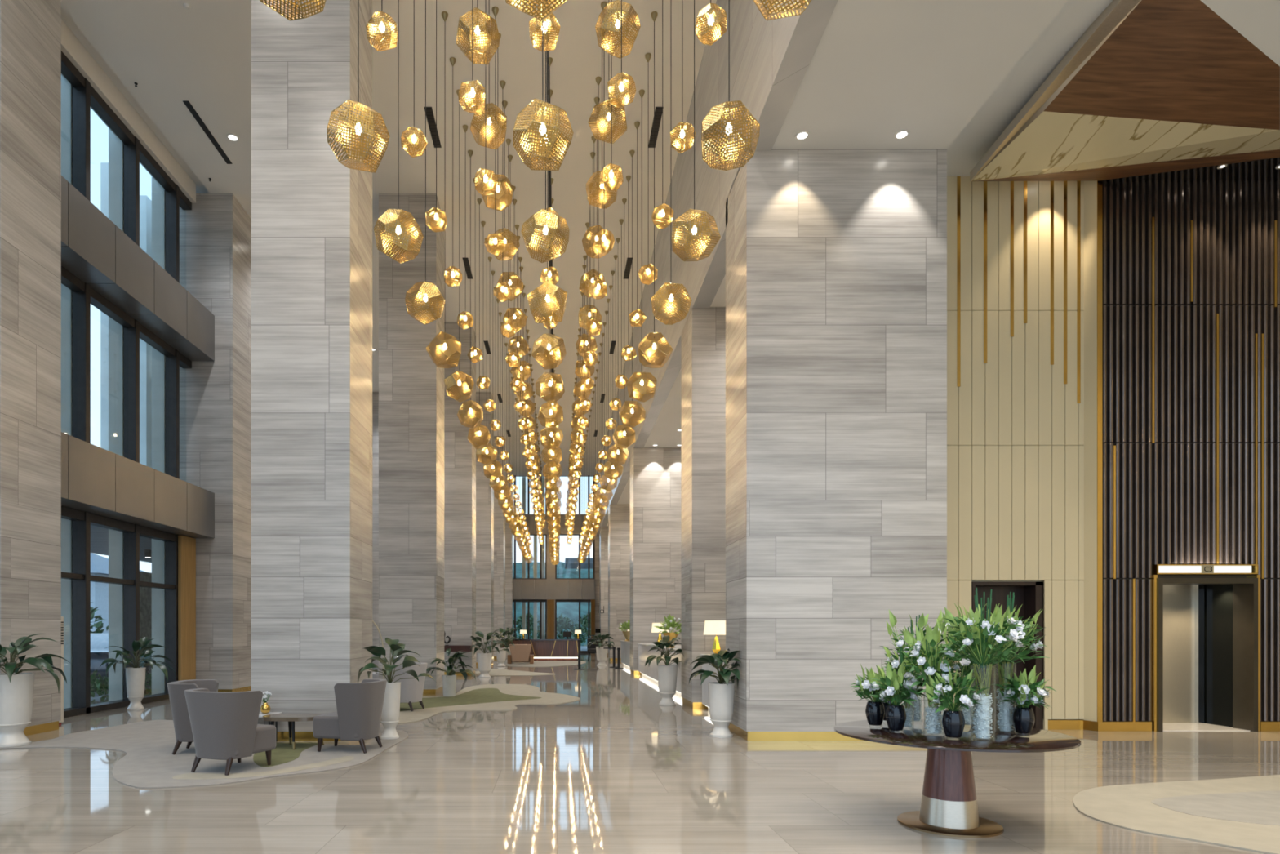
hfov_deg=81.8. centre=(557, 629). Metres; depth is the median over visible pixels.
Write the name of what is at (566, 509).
pendant lamp
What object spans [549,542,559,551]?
pendant lamp
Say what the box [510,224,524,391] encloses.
pendant lamp
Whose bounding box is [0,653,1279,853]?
floor
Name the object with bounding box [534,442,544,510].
pendant lamp
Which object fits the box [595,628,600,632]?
tablet
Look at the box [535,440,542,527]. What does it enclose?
pendant lamp
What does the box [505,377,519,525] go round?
pendant lamp
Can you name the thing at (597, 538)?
wall
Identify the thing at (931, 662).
flower vase
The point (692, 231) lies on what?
pendant lamp
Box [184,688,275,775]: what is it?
armchair
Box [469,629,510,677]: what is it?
potted plant
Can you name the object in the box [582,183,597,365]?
pendant lamp
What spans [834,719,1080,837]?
pedestal table
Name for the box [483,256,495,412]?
pendant lamp
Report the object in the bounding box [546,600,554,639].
curtain
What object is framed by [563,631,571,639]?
monitor
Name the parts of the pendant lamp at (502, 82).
cord, lamp shade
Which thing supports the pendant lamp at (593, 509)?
hanging from the ceiling at (200, 55)
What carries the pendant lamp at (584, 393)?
hanging from the ceiling at (200, 55)
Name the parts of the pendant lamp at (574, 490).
lamp shade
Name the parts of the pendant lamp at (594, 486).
lamp shade, cord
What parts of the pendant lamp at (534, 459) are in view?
lamp shade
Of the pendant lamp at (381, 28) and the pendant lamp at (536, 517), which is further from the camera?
the pendant lamp at (536, 517)
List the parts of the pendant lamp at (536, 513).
lamp shade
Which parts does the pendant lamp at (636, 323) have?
cord, lamp shade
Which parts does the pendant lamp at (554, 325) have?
lamp shade, cord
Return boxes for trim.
[546,475,555,639]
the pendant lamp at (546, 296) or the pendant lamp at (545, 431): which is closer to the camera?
the pendant lamp at (546, 296)
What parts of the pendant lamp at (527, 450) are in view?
lamp shade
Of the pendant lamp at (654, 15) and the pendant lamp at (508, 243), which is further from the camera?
the pendant lamp at (508, 243)
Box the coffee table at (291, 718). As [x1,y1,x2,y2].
[262,713,324,749]
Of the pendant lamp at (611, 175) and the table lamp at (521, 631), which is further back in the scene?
the table lamp at (521, 631)
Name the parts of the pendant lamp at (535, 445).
lamp shade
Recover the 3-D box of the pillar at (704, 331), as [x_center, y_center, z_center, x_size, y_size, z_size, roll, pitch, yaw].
[4.160,-2.460,15.450,2.880,8.120,1.300,0,0,0]
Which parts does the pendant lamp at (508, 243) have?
lamp shade, cord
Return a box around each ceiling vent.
[182,101,232,164]
[423,106,441,147]
[462,257,472,279]
[484,341,490,354]
[497,393,502,402]
[506,430,511,436]
[600,393,604,402]
[608,341,615,354]
[623,257,631,279]
[648,106,663,147]
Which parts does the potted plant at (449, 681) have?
pot, stem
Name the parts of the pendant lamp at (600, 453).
lamp shade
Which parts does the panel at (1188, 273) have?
trim corner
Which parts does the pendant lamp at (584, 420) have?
lamp shade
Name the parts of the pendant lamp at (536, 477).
lamp shade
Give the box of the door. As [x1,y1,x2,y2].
[971,580,1048,729]
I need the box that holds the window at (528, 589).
[513,475,546,639]
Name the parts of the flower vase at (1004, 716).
flower stem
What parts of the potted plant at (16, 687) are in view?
pot, stem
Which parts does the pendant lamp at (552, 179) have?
lamp shade, cord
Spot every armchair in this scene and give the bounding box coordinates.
[167,679,218,754]
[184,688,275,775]
[313,678,386,753]
[392,662,427,711]
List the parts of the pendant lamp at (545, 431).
lamp shade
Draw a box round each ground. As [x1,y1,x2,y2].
[90,678,150,697]
[580,645,586,650]
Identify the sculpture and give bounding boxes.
[444,631,450,645]
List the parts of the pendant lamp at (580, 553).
lamp shade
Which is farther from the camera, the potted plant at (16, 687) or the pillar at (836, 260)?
the pillar at (836, 260)
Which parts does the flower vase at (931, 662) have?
flower stem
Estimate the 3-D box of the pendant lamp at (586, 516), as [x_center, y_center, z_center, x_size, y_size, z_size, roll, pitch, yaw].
[1.613,-8.308,39.477,0.360,4.884,0.356,0,0,0]
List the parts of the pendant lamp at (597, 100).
lamp shade, cord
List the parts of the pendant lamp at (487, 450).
lamp shade, cord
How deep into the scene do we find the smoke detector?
12.60 m
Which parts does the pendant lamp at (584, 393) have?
cord, lamp shade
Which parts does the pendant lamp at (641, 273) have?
lamp shade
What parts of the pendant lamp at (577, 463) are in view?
lamp shade, cord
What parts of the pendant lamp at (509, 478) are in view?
lamp shade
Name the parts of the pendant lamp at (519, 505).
lamp shade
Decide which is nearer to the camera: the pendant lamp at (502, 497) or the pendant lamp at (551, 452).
the pendant lamp at (551, 452)
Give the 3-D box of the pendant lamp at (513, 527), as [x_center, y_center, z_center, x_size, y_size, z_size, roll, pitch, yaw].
[-1.891,-7.595,33.061,0.573,6.310,0.564,0,0,-24]
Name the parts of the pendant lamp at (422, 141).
lamp shade, cord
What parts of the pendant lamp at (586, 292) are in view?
lamp shade, cord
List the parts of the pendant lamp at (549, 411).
lamp shade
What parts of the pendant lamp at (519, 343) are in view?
lamp shade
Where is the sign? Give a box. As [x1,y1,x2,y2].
[1151,564,1257,574]
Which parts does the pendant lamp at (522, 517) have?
lamp shade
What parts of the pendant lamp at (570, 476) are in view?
lamp shade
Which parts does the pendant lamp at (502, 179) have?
lamp shade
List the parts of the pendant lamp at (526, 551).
lamp shade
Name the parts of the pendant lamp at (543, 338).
lamp shade, cord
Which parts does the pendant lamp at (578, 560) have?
lamp shade, cord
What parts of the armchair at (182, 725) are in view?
leg, leg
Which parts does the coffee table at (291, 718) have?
leg, leg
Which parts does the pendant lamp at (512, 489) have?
lamp shade, cord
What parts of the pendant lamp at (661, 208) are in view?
lamp shade, cord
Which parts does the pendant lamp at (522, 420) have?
lamp shade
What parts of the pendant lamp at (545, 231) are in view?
lamp shade, cord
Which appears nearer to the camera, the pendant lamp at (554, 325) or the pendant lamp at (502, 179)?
the pendant lamp at (502, 179)
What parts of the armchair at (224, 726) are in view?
leg, leg, seat, leg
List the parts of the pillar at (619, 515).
trim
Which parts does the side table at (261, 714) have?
leg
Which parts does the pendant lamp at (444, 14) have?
lamp shade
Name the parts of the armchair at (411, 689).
leg, leg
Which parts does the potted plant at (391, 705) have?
pot, stem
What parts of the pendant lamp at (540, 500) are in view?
lamp shade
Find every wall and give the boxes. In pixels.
[61,18,214,717]
[139,571,151,649]
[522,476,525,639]
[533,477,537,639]
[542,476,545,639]
[595,475,599,638]
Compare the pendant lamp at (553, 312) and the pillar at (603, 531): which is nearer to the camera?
the pendant lamp at (553, 312)
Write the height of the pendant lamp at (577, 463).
4.609 m
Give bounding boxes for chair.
[507,644,533,663]
[586,638,602,660]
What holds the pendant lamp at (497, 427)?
hanging from the ceiling at (200, 55)
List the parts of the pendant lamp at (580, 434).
lamp shade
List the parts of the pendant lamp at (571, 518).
lamp shade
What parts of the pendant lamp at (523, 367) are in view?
lamp shade, cord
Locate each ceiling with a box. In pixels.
[61,0,716,476]
[606,274,725,525]
[771,0,1067,149]
[946,0,1113,176]
[1102,157,1279,182]
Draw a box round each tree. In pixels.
[90,602,108,633]
[513,613,539,639]
[556,613,585,643]
[572,611,591,642]
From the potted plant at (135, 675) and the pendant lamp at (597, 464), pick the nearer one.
the potted plant at (135, 675)
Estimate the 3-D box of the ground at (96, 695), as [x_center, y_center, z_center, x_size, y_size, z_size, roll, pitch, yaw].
[-44.710,1.800,60.000,70.580,0.300,140.000,0,0,0]
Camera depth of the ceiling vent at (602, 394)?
33.92 m
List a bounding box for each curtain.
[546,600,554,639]
[591,600,595,638]
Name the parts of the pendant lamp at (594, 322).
lamp shade, cord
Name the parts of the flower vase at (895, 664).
flower stem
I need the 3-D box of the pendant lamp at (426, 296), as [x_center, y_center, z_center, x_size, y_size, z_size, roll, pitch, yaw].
[-1.972,-7.668,10.942,0.598,6.164,0.575,0,0,29]
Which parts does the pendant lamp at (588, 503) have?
lamp shade, cord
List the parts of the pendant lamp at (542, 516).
lamp shade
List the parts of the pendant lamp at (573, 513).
lamp shade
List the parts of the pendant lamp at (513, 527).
lamp shade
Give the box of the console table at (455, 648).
[444,644,471,676]
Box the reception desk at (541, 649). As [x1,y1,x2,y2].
[501,639,580,660]
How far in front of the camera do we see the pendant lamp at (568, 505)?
42.03 m
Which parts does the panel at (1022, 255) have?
baseboard cream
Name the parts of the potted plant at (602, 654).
pot, stem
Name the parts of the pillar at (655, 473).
trim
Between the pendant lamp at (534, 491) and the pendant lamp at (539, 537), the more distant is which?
the pendant lamp at (539, 537)
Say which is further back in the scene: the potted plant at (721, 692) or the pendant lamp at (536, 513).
the pendant lamp at (536, 513)
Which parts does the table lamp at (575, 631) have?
lamp shade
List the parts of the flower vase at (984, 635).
flower stem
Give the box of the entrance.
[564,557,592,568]
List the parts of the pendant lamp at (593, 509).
lamp shade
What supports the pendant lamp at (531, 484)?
hanging from the ceiling at (200, 55)
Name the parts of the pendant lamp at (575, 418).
lamp shade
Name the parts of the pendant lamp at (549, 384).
cord, lamp shade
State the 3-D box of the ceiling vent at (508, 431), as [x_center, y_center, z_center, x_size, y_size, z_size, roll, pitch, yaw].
[-2.660,-10.740,40.100,0.160,0.020,1.260,0,0,0]
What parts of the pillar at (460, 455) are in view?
trim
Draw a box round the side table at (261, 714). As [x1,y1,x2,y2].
[258,711,281,741]
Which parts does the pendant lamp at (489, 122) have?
lamp shade, cord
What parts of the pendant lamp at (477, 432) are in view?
lamp shade, cord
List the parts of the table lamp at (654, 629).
lamp shade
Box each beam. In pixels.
[61,6,209,193]
[596,0,838,536]
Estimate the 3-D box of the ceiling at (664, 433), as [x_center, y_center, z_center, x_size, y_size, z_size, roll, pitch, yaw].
[4.485,-6.640,31.555,3.430,0.240,39.690,0,0,0]
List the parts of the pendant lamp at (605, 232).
lamp shade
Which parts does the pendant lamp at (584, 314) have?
lamp shade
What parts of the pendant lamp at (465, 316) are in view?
lamp shade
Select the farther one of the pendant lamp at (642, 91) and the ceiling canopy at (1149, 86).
the pendant lamp at (642, 91)
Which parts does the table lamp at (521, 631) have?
lamp shade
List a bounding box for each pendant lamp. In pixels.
[259,0,326,20]
[326,0,390,173]
[365,0,397,51]
[373,0,423,263]
[400,0,427,157]
[404,0,445,324]
[426,0,447,232]
[426,11,461,368]
[444,57,462,286]
[444,88,474,402]
[456,0,499,64]
[457,0,485,113]
[457,124,473,329]
[457,150,483,427]
[466,177,483,363]
[467,198,491,448]
[470,0,506,149]
[475,168,497,195]
[475,221,489,390]
[475,237,497,465]
[481,32,513,211]
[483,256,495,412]
[483,271,502,479]
[484,6,504,255]
[488,298,507,491]
[489,100,519,260]
[489,286,501,431]
[493,80,511,302]
[493,322,511,502]
[495,311,505,446]
[497,155,523,301]
[497,342,514,511]
[499,334,509,460]
[500,138,516,337]
[502,199,526,332]
[502,361,516,518]
[503,353,512,472]
[505,0,568,20]
[505,185,520,367]
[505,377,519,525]
[506,369,515,483]
[507,235,528,358]
[508,391,521,530]
[509,386,517,493]
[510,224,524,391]
[511,266,530,381]
[511,525,523,537]
[512,0,573,170]
[512,398,519,501]
[514,257,526,412]
[514,414,525,542]
[515,293,533,400]
[515,410,522,508]
[515,426,527,546]
[516,507,524,515]
[517,284,528,429]
[518,315,534,417]
[518,540,528,550]
[519,444,529,553]
[520,8,569,262]
[520,308,530,444]
[520,335,536,431]
[520,430,525,521]
[520,440,527,527]
[521,547,531,557]
[522,329,532,457]
[522,448,528,532]
[523,353,537,444]
[523,551,532,560]
[524,347,533,469]
[524,368,538,455]
[524,454,529,537]
[524,556,533,563]
[526,0,567,323]
[526,364,535,479]
[526,382,539,465]
[526,470,532,545]
[527,395,540,474]
[528,1,560,51]
[528,378,536,488]
[528,406,541,483]
[529,391,537,497]
[530,403,538,503]
[530,417,542,490]
[531,16,566,369]
[531,426,542,497]
[532,413,539,511]
[532,435,543,504]
[533,422,540,516]
[534,0,559,155]
[534,431,541,522]
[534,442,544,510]
[534,449,544,515]
[535,88,564,403]
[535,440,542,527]
[536,447,542,532]
[537,4,559,232]
[537,152,563,428]
[537,454,542,536]
[537,456,545,519]
[537,461,543,540]
[537,468,546,528]
[538,462,545,524]
[538,466,543,544]
[539,57,559,284]
[540,198,563,449]
[541,238,562,467]
[542,124,558,328]
[542,271,562,479]
[543,177,558,361]
[543,300,561,493]
[544,322,561,503]
[545,496,561,511]
[546,362,560,519]
[546,484,559,526]
[547,311,558,445]
[547,391,560,533]
[547,526,560,538]
[548,533,559,543]
[548,538,559,547]
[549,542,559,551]
[549,546,559,555]
[550,551,559,559]
[550,554,559,562]
[551,559,559,564]
[565,442,576,509]
[565,507,575,514]
[566,426,577,497]
[566,461,572,540]
[566,495,576,503]
[567,408,580,483]
[567,416,577,490]
[567,447,573,532]
[567,453,573,536]
[568,368,583,455]
[568,382,582,465]
[568,394,581,475]
[568,422,576,516]
[568,431,575,521]
[568,440,574,527]
[569,413,577,510]
[570,334,586,431]
[570,352,586,444]
[570,403,577,503]
[571,391,578,496]
[572,321,588,417]
[572,363,581,479]
[572,377,580,488]
[573,291,591,399]
[573,348,582,468]
[574,264,594,379]
[574,328,584,457]
[575,234,597,356]
[576,307,586,444]
[577,197,601,328]
[577,284,588,428]
[577,457,586,560]
[577,466,586,563]
[578,151,605,297]
[578,255,591,411]
[578,451,588,557]
[579,443,590,554]
[580,222,594,390]
[581,434,591,550]
[581,447,586,532]
[582,97,610,257]
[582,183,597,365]
[582,425,593,546]
[583,414,595,542]
[583,430,589,520]
[585,135,602,335]
[585,403,598,536]
[585,420,591,515]
[586,28,617,208]
[586,391,599,531]
[586,408,594,507]
[588,0,626,143]
[588,76,607,299]
[588,397,595,500]
[589,377,602,525]
[590,360,605,518]
[591,383,598,492]
[592,368,600,482]
[593,342,608,511]
[594,1,614,252]
[595,0,640,58]
[595,322,613,502]
[595,351,604,471]
[597,333,607,460]
[599,163,623,190]
[599,298,617,491]
[600,311,611,445]
[603,271,622,479]
[605,284,617,430]
[607,0,635,108]
[607,237,629,466]
[608,254,621,410]
[612,198,635,448]
[614,218,628,389]
[618,150,645,427]
[621,175,636,360]
[626,88,657,402]
[628,121,646,326]
[637,53,657,284]
[638,11,673,368]
[651,0,673,229]
[651,282,691,324]
[670,0,695,153]
[671,0,720,261]
[694,0,726,45]
[701,0,759,170]
[753,0,811,20]
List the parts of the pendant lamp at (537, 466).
lamp shade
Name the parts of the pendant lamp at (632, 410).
cord, lamp shade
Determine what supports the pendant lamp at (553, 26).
hanging from the ceiling at (200, 55)
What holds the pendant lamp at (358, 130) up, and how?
hanging from the ceiling at (200, 55)
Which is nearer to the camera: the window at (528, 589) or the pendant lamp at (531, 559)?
the pendant lamp at (531, 559)
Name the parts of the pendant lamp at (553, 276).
lamp shade, cord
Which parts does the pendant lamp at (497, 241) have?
lamp shade, cord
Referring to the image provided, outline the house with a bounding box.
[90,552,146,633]
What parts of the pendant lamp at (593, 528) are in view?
lamp shade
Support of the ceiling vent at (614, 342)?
in the ceiling at (200, 55)
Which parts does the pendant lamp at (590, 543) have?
lamp shade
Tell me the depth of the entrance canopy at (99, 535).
19.89 m
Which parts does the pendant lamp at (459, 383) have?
lamp shade, cord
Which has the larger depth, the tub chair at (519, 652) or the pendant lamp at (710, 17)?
the tub chair at (519, 652)
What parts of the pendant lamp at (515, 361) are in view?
cord, lamp shade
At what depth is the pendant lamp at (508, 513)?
29.25 m
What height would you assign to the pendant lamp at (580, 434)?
4.529 m
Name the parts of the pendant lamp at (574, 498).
lamp shade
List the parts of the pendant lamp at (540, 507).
lamp shade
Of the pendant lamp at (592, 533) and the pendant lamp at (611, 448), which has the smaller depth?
the pendant lamp at (611, 448)
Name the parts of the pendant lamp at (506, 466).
lamp shade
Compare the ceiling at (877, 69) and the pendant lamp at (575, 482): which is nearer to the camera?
the ceiling at (877, 69)
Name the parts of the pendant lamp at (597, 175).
lamp shade, cord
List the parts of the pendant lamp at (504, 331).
lamp shade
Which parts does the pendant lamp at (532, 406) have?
cord, lamp shade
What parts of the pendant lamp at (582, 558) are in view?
lamp shade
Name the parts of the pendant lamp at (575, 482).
cord, lamp shade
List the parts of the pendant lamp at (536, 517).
lamp shade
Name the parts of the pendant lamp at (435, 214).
cord, lamp shade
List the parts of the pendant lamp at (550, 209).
cord, lamp shade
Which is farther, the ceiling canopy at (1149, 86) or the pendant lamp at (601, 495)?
the pendant lamp at (601, 495)
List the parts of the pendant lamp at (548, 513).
lamp shade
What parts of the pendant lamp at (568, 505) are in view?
lamp shade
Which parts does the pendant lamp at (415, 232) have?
lamp shade, cord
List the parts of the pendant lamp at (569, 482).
lamp shade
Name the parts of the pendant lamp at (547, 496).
lamp shade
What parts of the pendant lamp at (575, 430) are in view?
lamp shade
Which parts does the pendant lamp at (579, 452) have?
lamp shade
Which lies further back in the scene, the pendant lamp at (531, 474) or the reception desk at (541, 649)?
the reception desk at (541, 649)
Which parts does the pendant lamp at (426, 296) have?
lamp shade, cord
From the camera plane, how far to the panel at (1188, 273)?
11.61 m
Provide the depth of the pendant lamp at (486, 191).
10.93 m
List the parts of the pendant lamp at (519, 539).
cord, lamp shade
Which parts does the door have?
frame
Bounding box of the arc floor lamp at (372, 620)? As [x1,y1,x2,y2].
[372,619,384,679]
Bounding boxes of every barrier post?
[574,640,584,669]
[603,647,617,667]
[613,647,623,668]
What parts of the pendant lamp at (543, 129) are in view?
cord, bulb, lamp shade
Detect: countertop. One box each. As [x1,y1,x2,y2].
[501,639,580,639]
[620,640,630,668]
[637,643,681,650]
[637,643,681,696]
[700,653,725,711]
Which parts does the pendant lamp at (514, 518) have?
lamp shade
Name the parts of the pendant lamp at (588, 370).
lamp shade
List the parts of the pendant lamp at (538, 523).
lamp shade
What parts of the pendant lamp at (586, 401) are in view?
lamp shade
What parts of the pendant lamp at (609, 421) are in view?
lamp shade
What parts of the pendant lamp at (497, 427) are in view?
lamp shade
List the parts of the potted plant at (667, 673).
pot, stem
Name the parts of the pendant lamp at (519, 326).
lamp shade, cord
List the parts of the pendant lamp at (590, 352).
lamp shade, cord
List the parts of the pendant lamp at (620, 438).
lamp shade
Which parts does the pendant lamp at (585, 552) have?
lamp shade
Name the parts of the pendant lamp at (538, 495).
lamp shade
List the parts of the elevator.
corner post, panel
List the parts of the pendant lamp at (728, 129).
cord, lamp shade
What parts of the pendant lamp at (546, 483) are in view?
lamp shade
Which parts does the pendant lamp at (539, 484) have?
lamp shade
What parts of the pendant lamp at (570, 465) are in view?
lamp shade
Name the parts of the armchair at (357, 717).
leg, seat, leg, leg, leg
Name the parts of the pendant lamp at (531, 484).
lamp shade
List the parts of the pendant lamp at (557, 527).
lamp shade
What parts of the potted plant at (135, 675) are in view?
pot, stem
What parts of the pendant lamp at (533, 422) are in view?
lamp shade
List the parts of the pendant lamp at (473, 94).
lamp shade, cord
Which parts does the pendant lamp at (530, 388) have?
lamp shade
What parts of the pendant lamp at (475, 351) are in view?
lamp shade, cord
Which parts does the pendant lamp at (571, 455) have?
lamp shade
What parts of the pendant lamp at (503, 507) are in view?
lamp shade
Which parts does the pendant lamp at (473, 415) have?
lamp shade, cord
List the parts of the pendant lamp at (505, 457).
lamp shade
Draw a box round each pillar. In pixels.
[0,0,61,735]
[179,193,251,692]
[251,0,372,741]
[372,391,378,646]
[378,193,444,694]
[444,321,475,675]
[475,391,493,665]
[493,435,505,658]
[505,466,513,639]
[599,525,608,655]
[608,504,630,660]
[630,447,681,674]
[681,306,725,709]
[725,149,946,741]
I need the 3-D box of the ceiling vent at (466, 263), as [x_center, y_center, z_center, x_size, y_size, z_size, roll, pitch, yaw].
[-2.660,-10.740,21.800,0.160,0.020,1.260,0,0,0]
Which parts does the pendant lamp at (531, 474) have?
lamp shade, cord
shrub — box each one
[90,669,108,700]
[103,671,151,692]
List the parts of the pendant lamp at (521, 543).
lamp shade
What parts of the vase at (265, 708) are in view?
flower stem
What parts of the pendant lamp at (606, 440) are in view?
lamp shade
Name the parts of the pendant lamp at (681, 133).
cord, lamp shade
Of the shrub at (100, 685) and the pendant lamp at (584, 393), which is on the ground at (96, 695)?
the shrub at (100, 685)
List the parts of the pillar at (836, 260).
trim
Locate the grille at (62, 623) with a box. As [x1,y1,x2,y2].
[61,622,63,644]
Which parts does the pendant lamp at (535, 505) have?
lamp shade, cord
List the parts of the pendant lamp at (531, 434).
lamp shade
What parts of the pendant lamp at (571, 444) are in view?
lamp shade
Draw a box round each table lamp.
[520,630,526,639]
[574,630,581,639]
[651,622,668,642]
[703,620,725,653]
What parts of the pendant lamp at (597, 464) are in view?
lamp shade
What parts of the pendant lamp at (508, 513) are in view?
lamp shade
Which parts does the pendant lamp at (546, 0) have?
lamp shade, cord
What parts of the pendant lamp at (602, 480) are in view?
lamp shade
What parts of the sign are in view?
light panel, name plate, light panel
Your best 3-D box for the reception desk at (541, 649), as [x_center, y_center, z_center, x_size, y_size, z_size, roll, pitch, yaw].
[-0.867,1.040,38.661,4.125,1.120,0.860,0,0,0]
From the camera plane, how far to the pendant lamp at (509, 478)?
30.31 m
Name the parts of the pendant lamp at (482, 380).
lamp shade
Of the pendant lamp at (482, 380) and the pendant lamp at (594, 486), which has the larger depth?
the pendant lamp at (594, 486)
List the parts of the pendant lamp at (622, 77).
cord, lamp shade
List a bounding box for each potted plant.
[0,633,71,746]
[99,636,176,710]
[357,637,437,739]
[426,648,476,696]
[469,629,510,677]
[488,626,515,666]
[497,626,519,662]
[586,633,614,665]
[644,635,684,705]
[688,648,741,737]
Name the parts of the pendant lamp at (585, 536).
lamp shade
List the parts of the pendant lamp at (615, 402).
lamp shade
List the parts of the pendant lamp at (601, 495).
lamp shade, cord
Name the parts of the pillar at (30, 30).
trim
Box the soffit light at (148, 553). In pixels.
[144,549,151,557]
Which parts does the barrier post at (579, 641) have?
post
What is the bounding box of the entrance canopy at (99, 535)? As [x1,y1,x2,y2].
[90,524,151,562]
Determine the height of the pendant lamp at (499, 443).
4.531 m
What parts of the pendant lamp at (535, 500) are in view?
lamp shade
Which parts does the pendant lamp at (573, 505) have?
lamp shade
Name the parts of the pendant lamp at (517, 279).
lamp shade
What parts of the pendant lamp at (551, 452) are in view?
lamp shade, cord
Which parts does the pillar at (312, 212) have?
trim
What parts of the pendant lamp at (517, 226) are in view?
lamp shade, cord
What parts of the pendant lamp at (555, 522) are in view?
lamp shade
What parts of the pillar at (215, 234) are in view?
trim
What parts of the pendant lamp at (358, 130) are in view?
lamp shade, cord, bulb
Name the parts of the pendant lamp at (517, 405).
lamp shade, cord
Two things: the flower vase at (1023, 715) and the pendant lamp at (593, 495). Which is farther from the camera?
the pendant lamp at (593, 495)
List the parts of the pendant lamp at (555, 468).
lamp shade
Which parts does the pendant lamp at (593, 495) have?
lamp shade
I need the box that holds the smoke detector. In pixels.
[183,2,190,9]
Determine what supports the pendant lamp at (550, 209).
hanging from the ceiling at (200, 55)
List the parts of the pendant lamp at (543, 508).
lamp shade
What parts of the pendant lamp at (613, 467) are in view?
cord, lamp shade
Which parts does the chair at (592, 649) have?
seat, backrest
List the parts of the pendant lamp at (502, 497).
lamp shade, cord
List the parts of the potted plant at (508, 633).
pot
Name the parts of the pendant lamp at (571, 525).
lamp shade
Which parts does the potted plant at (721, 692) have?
stem, pot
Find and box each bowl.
[618,619,630,640]
[653,613,681,647]
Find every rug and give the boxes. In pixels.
[0,720,408,788]
[397,684,580,724]
[471,668,555,675]
[497,660,586,666]
[1073,774,1279,853]
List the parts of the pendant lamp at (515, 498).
lamp shade, cord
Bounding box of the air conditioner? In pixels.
[58,616,63,724]
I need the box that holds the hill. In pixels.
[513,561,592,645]
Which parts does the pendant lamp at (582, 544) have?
lamp shade, cord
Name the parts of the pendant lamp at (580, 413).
lamp shade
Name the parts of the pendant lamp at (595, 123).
lamp shade, cord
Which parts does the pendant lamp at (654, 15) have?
cord, lamp shade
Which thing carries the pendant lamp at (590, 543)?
hanging from the ceiling at (200, 55)
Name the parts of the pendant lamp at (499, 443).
lamp shade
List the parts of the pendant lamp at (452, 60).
cord, lamp shade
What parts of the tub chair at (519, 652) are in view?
armrest, armrest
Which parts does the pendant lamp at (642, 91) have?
lamp shade, cord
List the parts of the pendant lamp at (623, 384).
lamp shade, cord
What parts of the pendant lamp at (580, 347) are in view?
lamp shade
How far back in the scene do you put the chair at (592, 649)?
38.76 m
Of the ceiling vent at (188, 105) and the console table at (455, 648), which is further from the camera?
the console table at (455, 648)
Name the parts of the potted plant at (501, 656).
stem, pot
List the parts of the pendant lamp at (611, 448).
lamp shade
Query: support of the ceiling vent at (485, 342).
in the ceiling at (200, 55)
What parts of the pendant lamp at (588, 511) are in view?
lamp shade, cord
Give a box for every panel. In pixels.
[177,535,195,680]
[946,176,1097,731]
[1097,179,1279,731]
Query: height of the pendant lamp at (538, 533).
5.006 m
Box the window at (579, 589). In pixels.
[555,475,595,653]
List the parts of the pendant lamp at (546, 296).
lamp shade, cord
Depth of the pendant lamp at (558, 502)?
27.39 m
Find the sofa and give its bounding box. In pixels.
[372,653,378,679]
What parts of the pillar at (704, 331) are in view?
trim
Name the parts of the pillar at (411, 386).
trim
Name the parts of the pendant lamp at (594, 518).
lamp shade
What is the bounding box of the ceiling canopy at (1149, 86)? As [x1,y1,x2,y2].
[969,0,1279,181]
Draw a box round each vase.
[260,690,271,713]
[850,664,900,727]
[869,660,921,733]
[875,664,899,722]
[879,609,951,723]
[883,645,928,728]
[897,622,972,736]
[918,664,990,740]
[930,603,997,726]
[936,587,1035,741]
[966,591,1049,733]
[990,664,1056,735]
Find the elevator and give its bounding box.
[1149,574,1260,731]
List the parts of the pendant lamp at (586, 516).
lamp shade, cord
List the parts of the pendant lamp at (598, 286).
lamp shade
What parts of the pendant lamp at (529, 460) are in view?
lamp shade, cord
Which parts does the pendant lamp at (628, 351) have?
lamp shade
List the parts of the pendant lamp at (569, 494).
lamp shade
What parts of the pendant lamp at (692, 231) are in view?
cord, lamp shade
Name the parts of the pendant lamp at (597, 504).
lamp shade, cord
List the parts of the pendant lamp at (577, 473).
lamp shade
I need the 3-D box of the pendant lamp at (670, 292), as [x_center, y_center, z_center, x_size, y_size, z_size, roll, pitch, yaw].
[1.700,-7.667,10.954,0.600,6.166,0.586,0,0,0]
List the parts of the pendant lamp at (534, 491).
lamp shade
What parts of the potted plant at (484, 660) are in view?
pot, stem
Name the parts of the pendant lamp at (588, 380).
lamp shade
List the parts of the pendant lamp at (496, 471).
lamp shade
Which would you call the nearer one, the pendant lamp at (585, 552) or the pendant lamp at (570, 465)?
the pendant lamp at (570, 465)
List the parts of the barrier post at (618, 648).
post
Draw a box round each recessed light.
[226,133,239,141]
[795,130,809,140]
[893,128,909,139]
[1217,164,1227,168]
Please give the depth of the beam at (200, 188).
15.10 m
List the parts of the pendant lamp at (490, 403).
lamp shade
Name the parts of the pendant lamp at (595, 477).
lamp shade, cord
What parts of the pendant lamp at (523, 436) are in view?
lamp shade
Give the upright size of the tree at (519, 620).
3.269 m
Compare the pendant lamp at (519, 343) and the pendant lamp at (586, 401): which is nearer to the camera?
the pendant lamp at (519, 343)
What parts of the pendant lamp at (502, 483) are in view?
lamp shade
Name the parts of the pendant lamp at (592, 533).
cord, lamp shade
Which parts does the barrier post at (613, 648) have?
post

